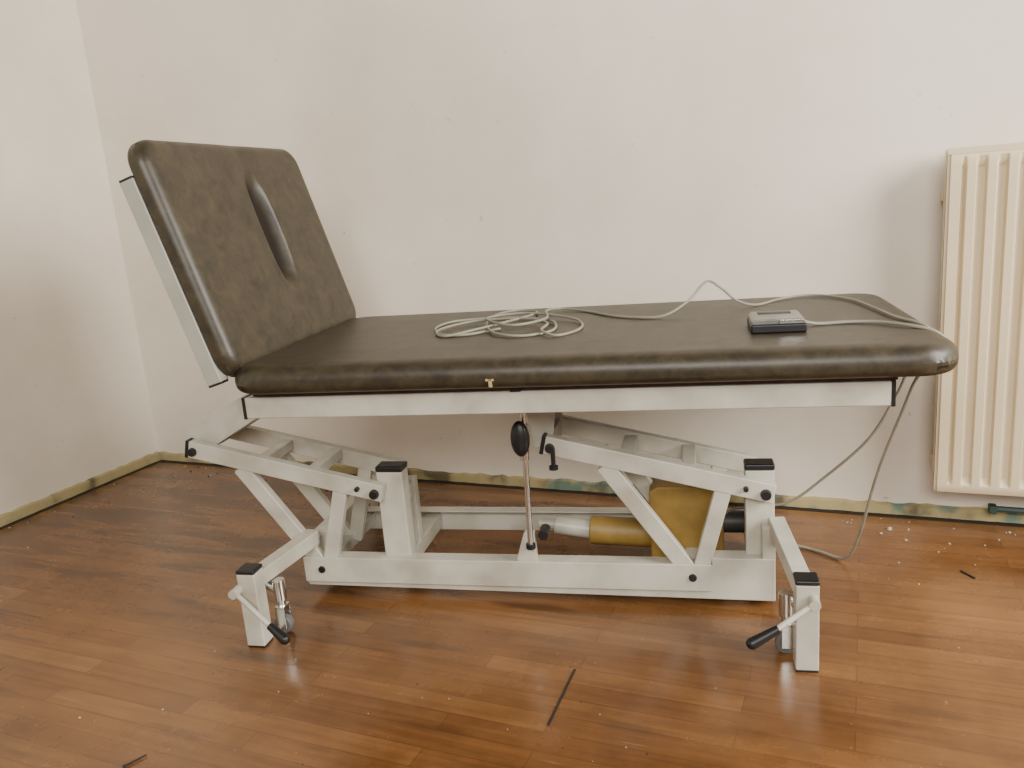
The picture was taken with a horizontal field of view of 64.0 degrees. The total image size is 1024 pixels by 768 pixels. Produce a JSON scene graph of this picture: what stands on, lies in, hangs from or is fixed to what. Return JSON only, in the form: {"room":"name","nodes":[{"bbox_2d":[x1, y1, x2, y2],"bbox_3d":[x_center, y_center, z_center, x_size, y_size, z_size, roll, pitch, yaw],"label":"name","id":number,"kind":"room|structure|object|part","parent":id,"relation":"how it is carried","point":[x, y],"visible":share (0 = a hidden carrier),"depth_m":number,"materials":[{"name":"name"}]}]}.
{"room":"examination room","nodes":[
{"label":"examination room","id":0,"kind":"room"},
{"bbox_2d":[0,0,158,513],"bbox_3d":[-2.483,-0.429,0.781,0.100,2.700,4.881,1,14,23],"label":"wall","id":1,"kind":"structure","parent":0,"point":[75,407],"depth_m":2.81,"materials":[{"name":"paint"}]},
{"bbox_2d":[0,462,158,529],"bbox_3d":[-2.317,0.887,1.044,0.022,0.001,4.845,1,14,23],"label":"trim","id":2,"kind":"structure","parent":1,"relation":"attached to","point":[151,464],"depth_m":2.87,"materials":[{"name":"beige wood"}]},
{"bbox_2d":[0,451,160,526],"bbox_3d":[-2.329,0.867,1.058,0.017,0.036,4.869,1,14,23],"label":"baseboard","id":3,"kind":"structure","parent":1,"relation":"attached to","point":[20,512],"depth_m":2.88,"materials":[{"name":"beige wood"}]},
{"bbox_2d":[0,460,1023,767],"bbox_3d":[0.009,0.948,0.129,5.248,0.060,4.981,1,14,23],"label":"floor","id":4,"kind":"structure","parent":0,"point":[678,682],"depth_m":1.68,"materials":[{"name":"brown wood"}]},
{"bbox_2d":[123,754,146,767],"bbox_3d":[-0.660,0.660,1.436,0.006,0.006,0.040,8,18,43],"label":"splinter","id":5,"kind":"object","parent":4,"relation":"on","point":[139,758],"visible":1,"depth_m":1.43,"materials":[{"name":"black wood"}]},
{"bbox_2d":[119,140,958,672],"bbox_3d":[0.032,-0.049,1.875,1.676,1.072,0.844,-2,14,12],"label":"table","id":6,"kind":"object","parent":4,"relation":"on","point":[235,238],"depth_m":1.77,"materials":[{"name":"brown leather"}]},
{"bbox_3d":[-0.625,-0.280,1.972,0.153,0.429,0.655,-2,14,12],"label":"backrest frame","id":7,"kind":"part","parent":6,"relation":"part of","materials":[{"name":"white metal"}]},
{"bbox_2d":[127,140,355,376],"bbox_3d":[-0.600,-0.323,1.973,0.177,0.496,0.683,-2,14,12],"label":"backrest cushion","id":8,"kind":"object","parent":6,"relation":"on","point":[235,238],"depth_m":1.80,"materials":[{"name":"brown leather"}]},
{"bbox_3d":[-0.544,0.470,1.737,0.116,0.077,0.043,2,15,25],"label":"brake lever","id":9,"kind":"part","parent":6,"relation":"part of","materials":[{"name":"white metal"}]},
{"bbox_3d":[-0.522,0.457,1.879,0.046,0.168,0.263,0,14,20],"label":"leg","id":10,"kind":"part","parent":6,"relation":"part of","materials":[{"name":"white metal"}]},
{"bbox_3d":[-0.530,0.290,1.962,0.488,0.332,0.024,-2,14,12],"label":"lift arm","id":11,"kind":"part","parent":6,"relation":"part of","materials":[{"name":"white metal"}]},
{"bbox_3d":[-0.498,0.252,2.113,0.488,0.332,0.024,-2,14,12],"label":"lift arm","id":12,"kind":"part","parent":6,"relation":"part of","materials":[{"name":"white metal"}]},
{"bbox_3d":[-0.415,0.348,2.380,0.046,0.133,0.263,-3,13,5],"label":"leg","id":13,"kind":"part","parent":6,"relation":"part of","materials":[{"name":"white metal"}]},
{"bbox_3d":[-0.273,0.323,1.953,0.064,0.253,0.043,-2,14,12],"label":"post","id":14,"kind":"part","parent":6,"relation":"part of","materials":[{"name":"white metal"}]},
{"bbox_3d":[-0.252,0.324,2.049,0.044,0.195,0.028,-2,14,12],"label":"post","id":15,"kind":"part","parent":6,"relation":"part of","materials":[{"name":"white metal"}]},
{"bbox_3d":[0.017,0.117,1.752,0.042,0.080,0.028,-2,14,12],"label":"clamp knob","id":16,"kind":"part","parent":6,"relation":"part of","materials":[{"name":"black plastic"}]},
{"bbox_3d":[0.031,0.189,1.793,0.022,0.350,0.020,-2,14,12],"label":"support rod","id":17,"kind":"part","parent":6,"relation":"part of","materials":[{"name":"silver metal"}]},
{"bbox_3d":[0.061,0.363,2.007,1.087,0.170,0.325,-2,14,12],"label":"frame","id":18,"kind":"part","parent":6,"relation":"part of","materials":[{"name":"white metal"}]},
{"bbox_3d":[0.131,0.347,1.991,0.134,0.056,0.044,-2,14,12],"label":"actuator rod","id":19,"kind":"part","parent":6,"relation":"part of","materials":[{"name":"white metal"}]},
{"bbox_3d":[0.119,-0.040,1.893,1.272,0.046,0.621,-2,14,12],"label":"seat frame","id":20,"kind":"part","parent":6,"relation":"part of","materials":[{"name":"white metal"}]},
{"bbox_2d":[235,293,958,393],"bbox_3d":[0.157,-0.103,1.857,1.404,0.061,0.687,-2,14,12],"label":"seat cushion","id":21,"kind":"object","parent":6,"relation":"on","point":[705,343],"depth_m":1.61,"materials":[{"name":"leather"}]},
{"bbox_3d":[0.318,0.266,1.776,0.488,0.332,0.024,-2,14,12],"label":"lift arm","id":22,"kind":"part","parent":6,"relation":"part of","materials":[{"name":"white metal"}]},
{"bbox_3d":[0.350,0.228,1.927,0.488,0.332,0.024,-2,14,12],"label":"lift arm","id":23,"kind":"part","parent":6,"relation":"part of","materials":[{"name":"white metal"}]},
{"bbox_3d":[0.361,0.038,1.923,1.075,0.538,0.450,-2,14,12],"label":"cable coil","id":24,"kind":"part","parent":6,"relation":"part of","materials":[{"name":"white plastic"}]},
{"bbox_3d":[0.516,0.321,1.919,0.055,0.052,0.052,-2,14,12],"label":"motor","id":25,"kind":"part","parent":6,"relation":"part of","materials":[{"name":"grey metal"}]},
{"bbox_3d":[0.533,0.273,1.770,0.060,0.196,0.043,-2,14,12],"label":"post","id":26,"kind":"part","parent":6,"relation":"part of","materials":[{"name":"white metal"}]},
{"bbox_3d":[0.561,0.409,1.639,0.045,0.203,0.263,-3,13,7],"label":"leg","id":27,"kind":"part","parent":6,"relation":"part of","materials":[{"name":"white metal"}]},
{"bbox_3d":[0.517,0.417,1.498,0.102,0.057,0.044,-6,13,-5],"label":"brake lever","id":28,"kind":"part","parent":6,"relation":"part of","materials":[{"name":"white metal"}]},
{"bbox_2d":[747,310,944,559],"bbox_3d":[0.697,0.138,1.793,0.358,0.643,0.393,-2,14,12],"label":"wired hand control","id":29,"kind":"object","parent":6,"relation":"on","point":[784,321],"visible":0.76,"depth_m":1.60,"materials":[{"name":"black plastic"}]},
{"bbox_3d":[0.523,-0.132,1.625,0.100,0.011,0.103,-2,14,12],"label":"plate","id":30,"kind":"part","parent":29,"relation":"part of","materials":[{"name":"grey plastic"}]},
{"bbox_2d":[547,669,575,725],"bbox_3d":[0.094,0.580,1.527,0.004,0.002,0.176,0,14,20],"label":"splinter","id":31,"kind":"object","parent":4,"relation":"on","point":[574,670],"visible":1,"depth_m":1.52,"materials":[{"name":"black wood"}]},
{"bbox_2d":[960,570,975,578],"bbox_3d":[1.028,0.429,1.849,0.004,0.003,0.040,-8,14,-14],"label":"splinter","id":32,"kind":"object","parent":4,"relation":"on","point":[962,571],"visible":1,"depth_m":1.84,"materials":[{"name":"black wood"}]},
{"bbox_2d":[76,0,1023,507],"bbox_3d":[0.844,-0.978,1.987,5.248,2.700,0.100,1,14,23],"label":"wall","id":33,"kind":"structure","parent":0,"point":[451,156],"depth_m":2.31,"materials":[{"name":"paint"}]},
{"bbox_2d":[157,460,1023,526],"bbox_3d":[0.975,0.351,2.205,5.128,0.001,0.022,1,14,23],"label":"trim","id":34,"kind":"structure","parent":33,"relation":"attached to","point":[166,461],"depth_m":2.29,"materials":[{"name":"beige wood"}]},
{"bbox_2d":[159,451,1023,523],"bbox_3d":[0.971,0.331,2.220,5.148,0.034,0.017,1,14,23],"label":"baseboard","id":35,"kind":"structure","parent":33,"relation":"attached to","point":[913,509],"depth_m":2.30,"materials":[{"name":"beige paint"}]},
{"bbox_2d":[930,142,1023,513],"bbox_3d":[1.466,-0.102,1.831,0.924,0.899,0.111,1,14,23],"label":"radiator","id":36,"kind":"object","parent":33,"relation":"attached to","point":[978,439],"visible":1,"depth_m":1.92,"materials":[{"name":"white metal"}]},
{"bbox_2d":[945,142,1023,154],"bbox_3d":[1.428,-0.527,1.714,0.920,0.014,0.076,1,14,23],"label":"grille","id":37,"kind":"object","parent":36,"relation":"attached to","point":[1011,148],"depth_m":1.83,"materials":[{"name":"white metal"}]}
]}

